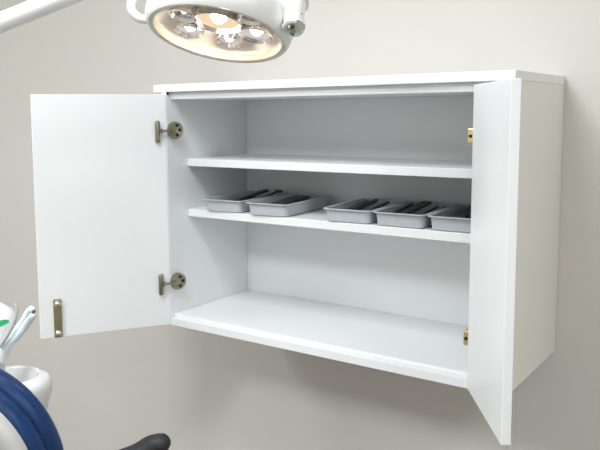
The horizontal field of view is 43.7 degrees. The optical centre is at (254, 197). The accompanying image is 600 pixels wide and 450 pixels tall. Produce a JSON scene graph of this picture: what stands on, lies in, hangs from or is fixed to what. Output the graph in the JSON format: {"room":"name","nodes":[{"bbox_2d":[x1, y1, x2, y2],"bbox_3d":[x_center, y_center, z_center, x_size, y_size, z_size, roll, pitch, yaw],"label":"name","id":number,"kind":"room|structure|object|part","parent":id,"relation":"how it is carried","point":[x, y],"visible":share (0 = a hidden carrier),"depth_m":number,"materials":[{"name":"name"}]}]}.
{"room":"dental clinic","nodes":[
{"label":"dental clinic","id":0,"kind":"room"},
{"bbox_2d":[0,0,599,449],"bbox_3d":[0.414,0.016,1.876,5.000,2.600,0.100,4,8,36],"label":"wall","id":1,"kind":"structure","parent":0,"point":[112,390],"depth_m":2.07,"materials":[{"name":"paint"}]},
{"bbox_2d":[30,70,564,444],"bbox_3d":[0.100,0.042,1.670,1.103,0.605,0.605,4,8,36],"label":"upper cabinet","id":2,"kind":"object","parent":1,"relation":"attached to","point":[127,236],"visible":0.98,"depth_m":1.79,"materials":[{"name":"white laminate"}]},
{"bbox_3d":[-0.471,0.289,1.785,0.019,0.094,0.009,-3,7,-22],"label":"handle","id":3,"kind":"part","parent":2,"relation":"part of","materials":[{"name":"gold metal"}]},
{"bbox_3d":[-0.367,0.042,1.813,0.319,0.579,0.016,-3,7,-22],"label":"door","id":4,"kind":"part","parent":2,"relation":"part of","materials":[{"name":"white laminate"}]},
{"bbox_3d":[-0.217,-0.163,1.834,0.040,0.015,0.015,-4,7,-29],"label":"hinge arm","id":5,"kind":"part","parent":2,"relation":"part of","materials":[{"name":"silver metal"}]},
{"bbox_3d":[-0.213,0.216,1.877,0.040,0.015,0.015,-4,7,-29],"label":"hinge arm","id":6,"kind":"part","parent":2,"relation":"part of","materials":[{"name":"silver metal"}]},
{"bbox_2d":[167,122,182,138],"bbox_3d":[-0.199,-0.167,1.855,0.042,0.042,0.015,-4,7,-30],"label":"hinge","id":7,"kind":"object","parent":2,"relation":"on","point":[174,129],"depth_m":1.85,"materials":[{"name":"silver metal"}]},
{"bbox_2d":[170,272,185,288],"bbox_3d":[-0.195,0.212,1.897,0.042,0.042,0.015,-4,7,-30],"label":"hinge","id":8,"kind":"object","parent":2,"relation":"on","point":[177,279],"depth_m":1.89,"materials":[{"name":"silver metal"}]},
{"bbox_3d":[-0.123,0.007,2.002,0.015,0.567,0.333,4,8,36],"label":"panel","id":9,"kind":"part","parent":2,"relation":"part of","materials":[{"name":"white laminate"}]},
{"bbox_2d":[203,191,287,212],"bbox_3d":[-0.021,0.011,1.938,0.121,0.030,0.236,4,8,33],"label":"tray","id":10,"kind":"object","parent":2,"relation":"on","point":[223,203],"visible":0.77,"depth_m":1.86,"materials":[{"name":"grey plastic"}]},
{"bbox_2d":[232,189,268,200],"bbox_3d":[-0.024,0.001,1.938,0.157,0.032,0.018,-7,9,-44],"label":"spatula","id":11,"kind":"object","parent":10,"relation":"in","point":[254,194],"visible":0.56,"depth_m":1.95,"materials":[{"name":"black plastic"}]},
{"bbox_2d":[264,190,281,196],"bbox_3d":[0.018,0.002,1.933,0.021,0.029,0.171,4,8,37],"label":"mirror","id":12,"kind":"object","parent":10,"relation":"in","point":[276,191],"visible":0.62,"depth_m":1.98,"materials":[{"name":"black plastic"}]},
{"bbox_2d":[246,193,330,216],"bbox_3d":[0.087,0.019,1.858,0.121,0.030,0.236,4,8,32],"label":"tray","id":13,"kind":"object","parent":2,"relation":"on","point":[260,206],"visible":0.94,"depth_m":1.79,"materials":[{"name":"grey plastic"}]},
{"bbox_2d":[269,195,305,204],"bbox_3d":[0.071,0.013,1.862,0.037,0.020,0.167,4,8,36],"label":"instrument case","id":14,"kind":"object","parent":13,"relation":"in","point":[295,197],"visible":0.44,"depth_m":1.87,"materials":[{"name":"black plastic"}]},
{"bbox_2d":[285,196,310,204],"bbox_3d":[0.098,0.014,1.850,0.009,0.021,0.165,4,8,33],"label":"instrument","id":15,"kind":"object","parent":13,"relation":"in","point":[306,197],"visible":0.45,"depth_m":1.87,"materials":[{"name":"black plastic"}]},
{"bbox_3d":[0.221,0.323,1.784,0.834,0.019,0.334,4,8,36],"label":"panel","id":16,"kind":"part","parent":2,"relation":"part of","materials":[{"name":"white laminate"}]},
{"bbox_3d":[0.226,0.309,1.788,0.833,0.007,0.318,4,8,36],"label":"floor panel","id":17,"kind":"part","parent":2,"relation":"part of","materials":[{"name":"white laminate"}]},
{"bbox_2d":[188,205,470,242],"bbox_3d":[0.238,0.051,1.779,0.833,0.019,0.251,4,8,36],"label":"shelf","id":18,"kind":"object","parent":2,"relation":"attached to","point":[318,219],"depth_m":1.69,"materials":[{"name":"white laminate"}]},
{"bbox_2d":[187,154,471,178],"bbox_3d":[0.237,-0.077,1.765,0.833,0.019,0.251,4,8,36],"label":"shelf","id":19,"kind":"object","parent":2,"relation":"attached to","point":[425,165],"depth_m":1.74,"materials":[{"name":"white laminate"}]},
{"bbox_3d":[0.220,-0.242,1.726,0.833,0.018,0.318,4,8,36],"label":"panel","id":20,"kind":"part","parent":2,"relation":"part of","materials":[{"name":"white laminate"}]},
{"bbox_3d":[0.205,-0.260,1.726,0.892,0.019,0.334,4,8,36],"label":"panel","id":21,"kind":"part","parent":2,"relation":"part of","materials":[{"name":"white laminate"}]},
{"bbox_3d":[0.315,0.022,1.881,0.833,0.542,0.009,4,8,36],"label":"panel","id":22,"kind":"part","parent":2,"relation":"part of","materials":[{"name":"white laminate"}]},
{"bbox_2d":[323,198,407,223],"bbox_3d":[0.261,0.031,1.737,0.121,0.030,0.236,3,8,32],"label":"tray","id":23,"kind":"object","parent":2,"relation":"on","point":[337,212],"visible":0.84,"depth_m":1.66,"materials":[{"name":"grey plastic"}]},
{"bbox_2d":[345,200,370,209],"bbox_3d":[0.233,0.023,1.751,0.015,0.016,0.168,4,8,33],"label":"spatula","id":24,"kind":"object","parent":23,"relation":"in","point":[365,201],"visible":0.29,"depth_m":1.76,"materials":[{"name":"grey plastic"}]},
{"bbox_2d":[350,199,377,209],"bbox_3d":[0.252,0.022,1.742,0.011,0.022,0.176,4,8,32],"label":"instrument","id":25,"kind":"object","parent":23,"relation":"on","point":[373,201],"visible":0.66,"depth_m":1.75,"materials":[{"name":"black plastic"}]},
{"bbox_2d":[366,201,389,210],"bbox_3d":[0.277,0.026,1.724,0.008,0.019,0.172,4,8,33],"label":"instrument","id":26,"kind":"object","parent":23,"relation":"on","point":[387,202],"visible":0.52,"depth_m":1.74,"materials":[{"name":"black plastic"}]},
{"bbox_2d":[373,201,458,227],"bbox_3d":[0.363,0.038,1.666,0.121,0.030,0.236,4,8,33],"label":"tray","id":27,"kind":"object","parent":2,"relation":"on","point":[385,217],"visible":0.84,"depth_m":1.59,"materials":[{"name":"grey plastic"}]},
{"bbox_2d":[392,203,413,212],"bbox_3d":[0.326,0.031,1.686,0.007,0.020,0.170,4,8,34],"label":"instrument","id":28,"kind":"object","parent":27,"relation":"on","point":[411,204],"visible":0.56,"depth_m":1.70,"materials":[{"name":"black plastic"}]},
{"bbox_2d":[398,201,430,213],"bbox_3d":[0.353,0.027,1.671,0.022,0.021,0.176,4,8,34],"label":"instrument","id":29,"kind":"object","parent":27,"relation":"in","point":[422,204],"visible":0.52,"depth_m":1.68,"materials":[{"name":"black plastic"}]},
{"bbox_2d":[420,206,438,214],"bbox_3d":[0.377,0.036,1.651,0.007,0.019,0.166,4,8,34],"label":"instrument","id":30,"kind":"object","parent":27,"relation":"in","point":[435,207],"visible":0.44,"depth_m":1.67,"materials":[{"name":"black plastic"}]},
{"bbox_2d":[427,204,470,232],"bbox_3d":[0.464,0.045,1.595,0.121,0.030,0.236,4,8,33],"label":"tray","id":31,"kind":"object","parent":2,"relation":"on","point":[442,220],"visible":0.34,"depth_m":1.52,"materials":[{"name":"grey plastic"}]},
{"bbox_2d":[451,206,470,217],"bbox_3d":[0.448,0.038,1.603,0.029,0.021,0.173,4,8,35],"label":"instrument case","id":32,"kind":"object","parent":31,"relation":"in","point":[466,212],"visible":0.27,"depth_m":1.60,"materials":[{"name":"grey plastic"}]},
{"bbox_3d":[0.406,0.094,1.282,0.016,0.579,0.250,0,6,4],"label":"door","id":33,"kind":"part","parent":2,"relation":"part of","materials":[{"name":"white laminate"}]},
{"bbox_3d":[0.561,0.066,1.502,0.016,0.586,0.331,4,8,36],"label":"panel","id":34,"kind":"part","parent":2,"relation":"part of","materials":[{"name":"white laminate"}]},
{"bbox_2d":[507,388,515,449],"bbox_3d":[0.599,0.793,1.766,0.014,0.918,0.004,4,8,36],"label":"trim","id":35,"kind":"structure","parent":1,"relation":"attached to","point":[509,447],"depth_m":1.73,"materials":[{"name":"paint"}]},
{"bbox_3d":[-0.816,-1.131,0.088,5.000,0.100,4.200,4,8,36],"label":"ceiling","id":36,"kind":"structure","parent":0,"visible":0},
{"bbox_2d":[0,0,309,62],"bbox_3d":[-0.344,-0.652,1.048,0.832,1.074,0.217,-1,6,-2],"label":"lamp","id":37,"kind":"object","parent":36,"relation":"hanging from","point":[235,31],"visible":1,"depth_m":1.11,"materials":[{"name":"white plastic"}]},
{"bbox_3d":[-0.430,-0.241,1.115,0.483,0.212,0.030,-1,6,-6],"label":"arm","id":38,"kind":"part","parent":37,"relation":"part of","materials":[{"name":"white plastic"}]},
{"bbox_3d":[-0.164,-0.296,1.130,0.061,0.067,0.019,-1,6,0],"label":"handle","id":39,"kind":"part","parent":37,"relation":"part of","materials":[{"name":"white plastic"}]},
{"bbox_3d":[-0.791,1.552,0.388,5.000,0.100,4.200,4,8,36],"label":"floor","id":40,"kind":"structure","parent":0,"visible":0},
{"bbox_2d":[0,302,51,409],"bbox_3d":[-0.416,0.782,1.343,0.200,1.212,0.223,-3,7,-21],"label":"dental unit","id":41,"kind":"object","parent":40,"relation":"on","point":[38,381],"visible":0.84,"depth_m":1.28,"materials":[{"name":"plastic"}]},
{"bbox_3d":[-0.419,0.218,1.269,0.036,0.075,0.008,-2,7,-13],"label":"spout","id":42,"kind":"part","parent":41,"relation":"part of","materials":[{"name":"white plastic"}]},
{"bbox_3d":[-0.411,0.252,1.279,0.077,0.111,0.021,-1,6,-3],"label":"spout","id":43,"kind":"part","parent":41,"relation":"part of","materials":[{"name":"white plastic"}]},
{"bbox_3d":[-0.413,0.226,1.299,0.067,0.076,0.016,-1,6,-2],"label":"spout","id":44,"kind":"part","parent":41,"relation":"part of","materials":[{"name":"white plastic"}]},
{"bbox_2d":[5,366,51,409],"bbox_3d":[-0.415,0.347,1.283,0.130,0.088,0.130,4,8,36],"label":"bowl","id":45,"kind":"object","parent":41,"relation":"on","point":[37,380],"depth_m":1.28,"materials":[{"name":"ceramic"}]},
{"bbox_2d":[0,368,63,449],"bbox_3d":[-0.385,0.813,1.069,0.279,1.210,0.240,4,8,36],"label":"dental chair","id":46,"kind":"object","parent":40,"relation":"on","point":[25,423],"visible":1,"depth_m":0.96,"materials":[{"name":"blue leather"}]},
{"bbox_2d":[0,389,45,449],"bbox_3d":[-0.399,0.360,0.995,0.282,0.281,0.061,1,7,15],"label":"cushion","id":47,"kind":"object","parent":46,"relation":"on","point":[22,415],"depth_m":0.95,"materials":[{"name":"blue leather"}]},
{"bbox_2d":[119,433,170,449],"bbox_3d":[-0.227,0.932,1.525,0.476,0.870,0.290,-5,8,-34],"label":"armrest","id":48,"kind":"object","parent":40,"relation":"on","point":[159,441],"visible":1,"depth_m":1.53,"materials":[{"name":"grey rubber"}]}
]}

